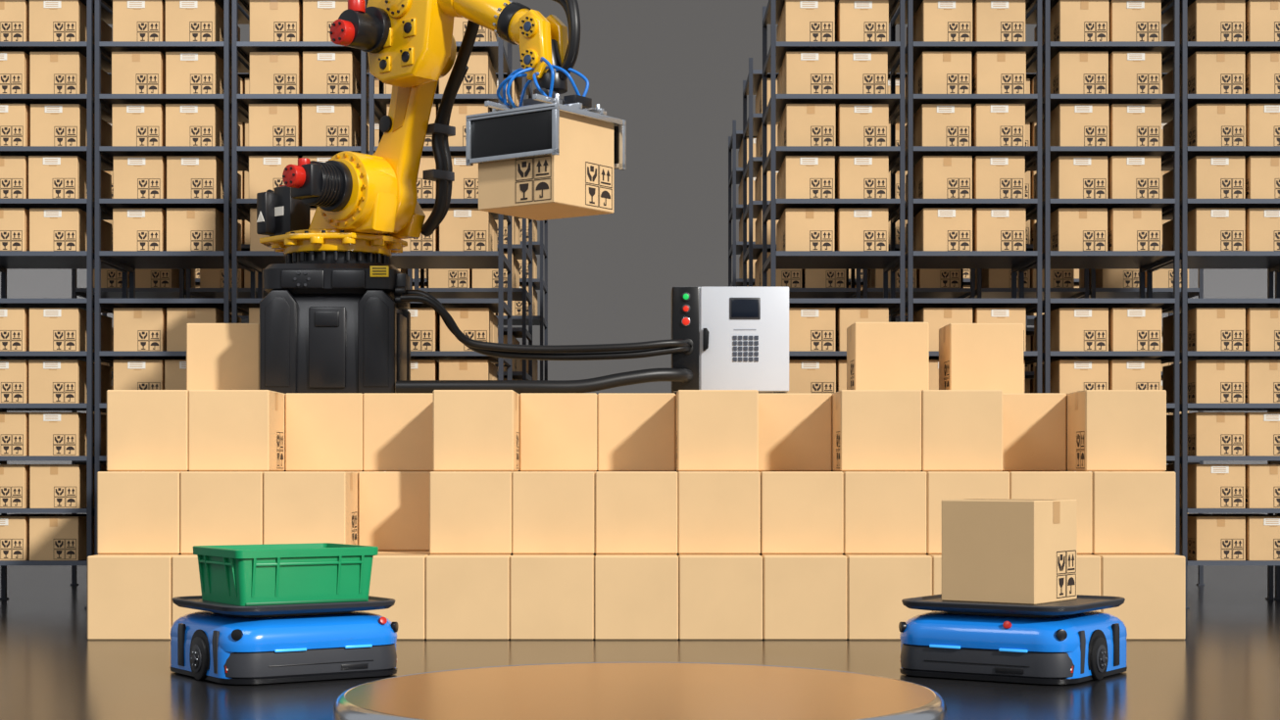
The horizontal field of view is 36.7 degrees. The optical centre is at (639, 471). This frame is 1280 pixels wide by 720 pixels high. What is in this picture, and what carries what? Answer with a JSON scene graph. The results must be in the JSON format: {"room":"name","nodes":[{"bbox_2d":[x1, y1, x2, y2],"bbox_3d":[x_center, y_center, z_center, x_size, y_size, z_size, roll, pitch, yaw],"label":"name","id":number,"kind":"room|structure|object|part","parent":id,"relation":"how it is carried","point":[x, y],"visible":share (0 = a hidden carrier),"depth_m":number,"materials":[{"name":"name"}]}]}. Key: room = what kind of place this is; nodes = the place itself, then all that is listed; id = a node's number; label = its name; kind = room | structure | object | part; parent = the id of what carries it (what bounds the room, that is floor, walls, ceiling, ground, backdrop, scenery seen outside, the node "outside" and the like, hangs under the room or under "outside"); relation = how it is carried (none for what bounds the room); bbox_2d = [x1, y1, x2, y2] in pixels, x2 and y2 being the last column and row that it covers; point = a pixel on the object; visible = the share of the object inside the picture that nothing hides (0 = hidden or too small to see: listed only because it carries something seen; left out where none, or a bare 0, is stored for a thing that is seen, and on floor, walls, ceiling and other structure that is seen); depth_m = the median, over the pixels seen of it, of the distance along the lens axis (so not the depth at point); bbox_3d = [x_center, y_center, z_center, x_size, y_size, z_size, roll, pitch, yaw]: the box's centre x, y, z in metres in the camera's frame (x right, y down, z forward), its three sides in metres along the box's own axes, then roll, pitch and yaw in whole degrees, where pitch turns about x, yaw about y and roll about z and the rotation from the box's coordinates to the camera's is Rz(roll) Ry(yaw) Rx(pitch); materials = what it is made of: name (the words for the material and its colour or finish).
{"room":"workspace","nodes":[
{"label":"workspace","id":0,"kind":"room"},
{"bbox_2d":[0,0,1275,515],"bbox_3d":[0.000,-7.000,34.150,50.000,16.000,0.300,0,0,0],"label":"wall","id":1,"kind":"structure","parent":0,"point":[674,71],"depth_m":34.00,"materials":[{"name":"grey paint"}]},
{"bbox_2d":[0,565,1279,719],"bbox_3d":[0.000,1.000,15.000,50.000,0.001,50.000,0,0,0],"label":"floor","id":2,"kind":"structure","parent":0,"point":[1226,666],"depth_m":10.03,"materials":[{"name":"grey concrete"}]},
{"bbox_2d":[0,0,512,608],"bbox_3d":[-3.486,-1.310,14.570,5.000,4.620,1.020,0,0,0],"label":"storage rack","id":3,"kind":"object","parent":2,"relation":"on","point":[172,101],"visible":0.5,"depth_m":14.13,"materials":[{"name":"grey metal"}]},
{"bbox_2d":[169,595,398,686],"bbox_3d":[-1.765,0.815,9.550,0.988,0.370,0.924,0,0,-34],"label":"robot","id":4,"kind":"object","parent":2,"relation":"on","point":[226,644],"visible":0.98,"depth_m":9.18,"materials":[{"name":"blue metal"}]},
{"bbox_2d":[177,623,186,666],"bbox_3d":[-2.238,0.848,9.430,0.018,0.205,0.070,0,0,-34],"label":"vent","id":5,"kind":"object","parent":4,"relation":"attached to","point":[181,630],"depth_m":9.40,"materials":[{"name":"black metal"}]},
{"bbox_2d":[212,631,219,674],"bbox_3d":[-1.993,0.850,9.071,0.014,0.200,0.060,0,0,-34],"label":"vent","id":6,"kind":"object","parent":4,"relation":"attached to","point":[216,634],"depth_m":9.05,"materials":[{"name":"grey plastic"}]},
{"bbox_2d":[171,595,394,615],"bbox_3d":[-1.765,0.655,9.550,0.896,0.050,0.896,0,0,-34],"label":"tray","id":7,"kind":"object","parent":4,"relation":"on","point":[207,608],"depth_m":9.26,"materials":[{"name":"grey plastic"}]},
{"bbox_2d":[193,542,378,606],"bbox_3d":[-1.765,0.508,9.600,0.746,0.268,0.626,0,0,-33],"label":"crate","id":8,"kind":"object","parent":4,"relation":"on","point":[271,574],"visible":1,"depth_m":9.37,"materials":[{"name":"green plastic"}]},
{"bbox_3d":[-2.058,0.447,9.409,0.030,0.014,0.440,0,0,-33],"label":"handle frame","id":9,"kind":"part","parent":8,"relation":"part of","materials":[{"name":"green plastic"}]},
{"bbox_3d":[-1.607,0.447,9.357,0.560,0.014,0.030,0,0,-33],"label":"handle frame","id":10,"kind":"part","parent":8,"relation":"part of","materials":[{"name":"green plastic"}]},
{"bbox_2d":[69,69,532,586],"bbox_3d":[-2.986,-1.310,17.400,4.000,4.620,1.020,0,0,0],"label":"storage rack","id":11,"kind":"object","parent":2,"relation":"on","point":[150,283],"visible":0.05,"depth_m":16.96,"materials":[{"name":"grey metal"}]},
{"bbox_2d":[195,218,547,380],"bbox_3d":[-2.986,-1.310,20.400,4.000,4.620,1.020,0,0,0],"label":"storage rack","id":12,"kind":"object","parent":2,"relation":"on","point":[538,248],"visible":0.02,"depth_m":19.96,"materials":[{"name":"grey metal"}]},
{"bbox_2d":[87,390,1185,640],"bbox_3d":[-0.022,0.250,12.660,6.502,1.499,2.501,0,0,0],"label":"cardboard box stack","id":13,"kind":"object","parent":2,"relation":"on","point":[489,515],"visible":0.8,"depth_m":11.62,"materials":[{"name":"beige cardboard"}]},
{"bbox_2d":[186,323,259,391],"bbox_3d":[-2.810,-0.750,13.250,0.500,0.499,0.496,0,0,0],"label":"cardboard box","id":14,"kind":"object","parent":13,"relation":"on","point":[219,356],"depth_m":13.00,"materials":[{"name":"beige cardboard"}]},
{"bbox_2d":[256,0,625,393],"bbox_3d":[-1.463,-1.890,12.348,1.274,2.780,2.982,0,0,-42],"label":"robot","id":15,"kind":"object","parent":13,"relation":"on","point":[333,319],"visible":0.95,"depth_m":12.54,"materials":[{"name":"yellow metal"}]},
{"bbox_3d":[-2.350,-1.740,13.048,0.180,0.360,0.180,0,0,41],"label":"slew motor","id":16,"kind":"part","parent":15,"relation":"part of","materials":[{"name":"black metal"}]},
{"bbox_3d":[-2.137,-1.855,12.361,0.220,0.210,0.100,0,0,41],"label":"shoulder motor","id":17,"kind":"part","parent":15,"relation":"part of","materials":[{"name":"black metal"}]},
{"bbox_3d":[-2.062,-1.850,12.448,0.270,0.270,0.170,0,0,41],"label":"shoulder motor","id":18,"kind":"part","parent":15,"relation":"part of","materials":[{"name":"black metal"}]},
{"bbox_3d":[-2.035,-0.805,12.570,0.240,0.530,0.040,0,0,0],"label":"panel","id":19,"kind":"part","parent":15,"relation":"part of","materials":[{"name":"black metal"}]},
{"bbox_3d":[-1.785,-2.800,12.249,0.230,0.230,0.190,0,0,41],"label":"elbow motor","id":20,"kind":"part","parent":15,"relation":"part of","materials":[{"name":"black metal"}]},
{"bbox_3d":[-1.605,-0.815,13.000,0.024,0.470,0.400,0,0,0],"label":"panel","id":21,"kind":"part","parent":15,"relation":"part of","materials":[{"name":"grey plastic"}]},
{"bbox_3d":[-1.611,-2.246,12.753,0.755,1.342,0.180,0,0,41],"label":"arm","id":22,"kind":"part","parent":15,"relation":"part of","materials":[{"name":"yellow paint"}]},
{"bbox_3d":[-1.026,-1.974,11.624,0.032,0.268,0.032,0,0,36],"label":"frame post","id":23,"kind":"part","parent":15,"relation":"part of","materials":[{"name":"metal"}]},
{"bbox_3d":[-0.717,-2.196,11.807,0.032,0.032,0.690,0,0,36],"label":"cross rail","id":24,"kind":"part","parent":15,"relation":"part of","materials":[{"name":"metal"}]},
{"bbox_3d":[-0.757,-1.993,11.435,0.626,0.230,0.014,0,0,36],"label":"panel","id":25,"kind":"part","parent":15,"relation":"part of","materials":[{"name":"black plastic"}]},
{"bbox_3d":[-0.567,-2.189,11.700,0.320,0.022,0.280,0,0,36],"label":"mount plate","id":26,"kind":"part","parent":15,"relation":"part of","materials":[{"name":"metal"}]},
{"bbox_2d":[478,110,613,220],"bbox_3d":[-0.567,-1.852,11.700,0.594,0.560,0.594,0,0,36],"label":"cardboard box","id":27,"kind":"object","parent":15,"relation":"attached to","point":[578,181],"visible":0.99,"depth_m":11.51,"materials":[{"name":"brown cardboard"}]},
{"bbox_3d":[-0.491,-1.974,11.241,0.032,0.268,0.032,0,0,36],"label":"frame post","id":28,"kind":"part","parent":15,"relation":"part of","materials":[{"name":"metal"}]},
{"bbox_3d":[-0.488,-2.183,11.398,0.032,0.095,0.032,0,0,36],"label":"cylinder rod","id":29,"kind":"part","parent":15,"relation":"part of","materials":[{"name":"metal"}]},
{"bbox_3d":[-0.417,-2.196,11.593,0.032,0.032,0.690,0,0,36],"label":"cross rail","id":30,"kind":"part","parent":15,"relation":"part of","materials":[{"name":"metal"}]},
{"bbox_3d":[-0.377,-1.993,11.965,0.626,0.230,0.014,0,0,36],"label":"panel","id":31,"kind":"part","parent":15,"relation":"part of","materials":[{"name":"black plastic"}]},
{"bbox_3d":[-0.108,-1.974,11.776,0.032,0.268,0.032,0,0,36],"label":"frame post","id":32,"kind":"part","parent":15,"relation":"part of","materials":[{"name":"metal"}]},
{"bbox_2d":[395,368,693,393],"bbox_3d":[-0.603,-0.591,12.618,1.972,0.179,0.270,0,0,-9],"label":"power cable","id":33,"kind":"object","parent":13,"relation":"on","point":[685,375],"visible":0.91,"depth_m":12.51,"materials":[{"name":"black rubber"}]},
{"bbox_2d":[671,287,788,394],"bbox_3d":[0.606,-0.868,13.102,0.784,0.735,0.475,0,0,0],"label":"cabinet","id":34,"kind":"object","parent":13,"relation":"on","point":[738,337],"visible":0.85,"depth_m":12.90,"materials":[{"name":"white metal"}]},
{"bbox_2d":[399,294,690,353],"bbox_3d":[-0.604,-0.965,12.678,1.924,0.382,0.185,0,0,-7],"label":"power cable","id":35,"kind":"object","parent":34,"relation":"attached to","point":[433,304],"visible":1,"depth_m":12.64,"materials":[{"name":"black rubber"}]},
{"bbox_2d":[406,290,690,360],"bbox_3d":[-0.610,-0.962,12.737,1.915,0.468,0.164,0,0,-5],"label":"power cable","id":36,"kind":"object","parent":34,"relation":"attached to","point":[599,356],"visible":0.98,"depth_m":12.69,"materials":[{"name":"black rubber"}]},
{"bbox_3d":[0.441,-0.877,12.877,0.040,0.155,0.025,0,0,0],"label":"handle","id":37,"kind":"part","parent":34,"relation":"part of","materials":[{"name":"black plastic"}]},
{"bbox_2d":[846,322,929,391],"bbox_3d":[1.682,-0.750,13.150,0.500,0.499,0.496,0,0,0],"label":"cardboard box","id":38,"kind":"object","parent":13,"relation":"on","point":[881,356],"depth_m":12.90,"materials":[{"name":"brown cardboard"}]},
{"bbox_2d":[938,323,1023,393],"bbox_3d":[2.336,-0.750,13.250,0.500,0.499,0.496,0,0,0],"label":"cardboard box","id":39,"kind":"object","parent":13,"relation":"on","point":[971,356],"depth_m":13.00,"materials":[{"name":"beige cardboard"}]},
{"bbox_2d":[333,662,946,719],"bbox_3d":[0.000,0.924,7.460,2.344,0.151,2.344,0,0,0],"label":"podium","id":40,"kind":"object","parent":2,"relation":"on","point":[579,691],"visible":1,"depth_m":7.34,"materials":[{"name":"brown metal"}]},
{"bbox_2d":[728,120,1079,327],"bbox_3d":[2.943,-1.310,20.400,4.000,4.620,1.020,0,0,0],"label":"storage rack","id":41,"kind":"object","parent":2,"relation":"on","point":[735,141],"visible":0.02,"depth_m":19.96,"materials":[{"name":"grey metal"}]},
{"bbox_2d":[742,57,1205,586],"bbox_3d":[2.943,-1.310,17.400,4.000,4.620,1.020,0,0,0],"label":"storage rack","id":42,"kind":"object","parent":2,"relation":"on","point":[803,283],"visible":0.06,"depth_m":16.96,"materials":[{"name":"grey metal"}]},
{"bbox_2d":[898,594,1127,686],"bbox_3d":[1.850,0.815,9.550,0.988,0.370,0.924,0,0,34],"label":"robot","id":43,"kind":"object","parent":2,"relation":"on","point":[1070,642],"visible":1,"depth_m":9.18,"materials":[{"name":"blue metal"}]},
{"bbox_2d":[941,498,1077,604],"bbox_3d":[1.841,0.391,9.620,0.504,0.501,0.500,0,0,36],"label":"cardboard box","id":44,"kind":"object","parent":43,"relation":"on","point":[996,551],"visible":1,"depth_m":9.43,"materials":[{"name":"brown cardboard"}]},
{"bbox_2d":[901,594,1125,615],"bbox_3d":[1.850,0.655,9.550,0.896,0.050,0.896,0,0,34],"label":"tray","id":45,"kind":"object","parent":43,"relation":"on","point":[1083,605],"depth_m":9.29,"materials":[{"name":"grey plastic"}]},
{"bbox_2d":[1079,631,1085,674],"bbox_3d":[2.078,0.850,9.071,0.014,0.200,0.060,0,0,34],"label":"vent","id":46,"kind":"object","parent":43,"relation":"attached to","point":[1082,634],"depth_m":9.05,"materials":[{"name":"grey plastic"}]},
{"bbox_2d":[1111,623,1119,666],"bbox_3d":[2.323,0.848,9.430,0.018,0.205,0.070,0,0,34],"label":"vent","id":47,"kind":"object","parent":43,"relation":"attached to","point":[1114,626],"depth_m":9.41,"materials":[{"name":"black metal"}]},
{"bbox_2d":[762,0,1279,608],"bbox_3d":[3.443,-1.310,14.570,5.000,4.620,1.020,0,0,0],"label":"storage rack","id":48,"kind":"object","parent":2,"relation":"on","point":[1098,107],"visible":0.66,"depth_m":14.12,"materials":[{"name":"grey metal"}]}
]}

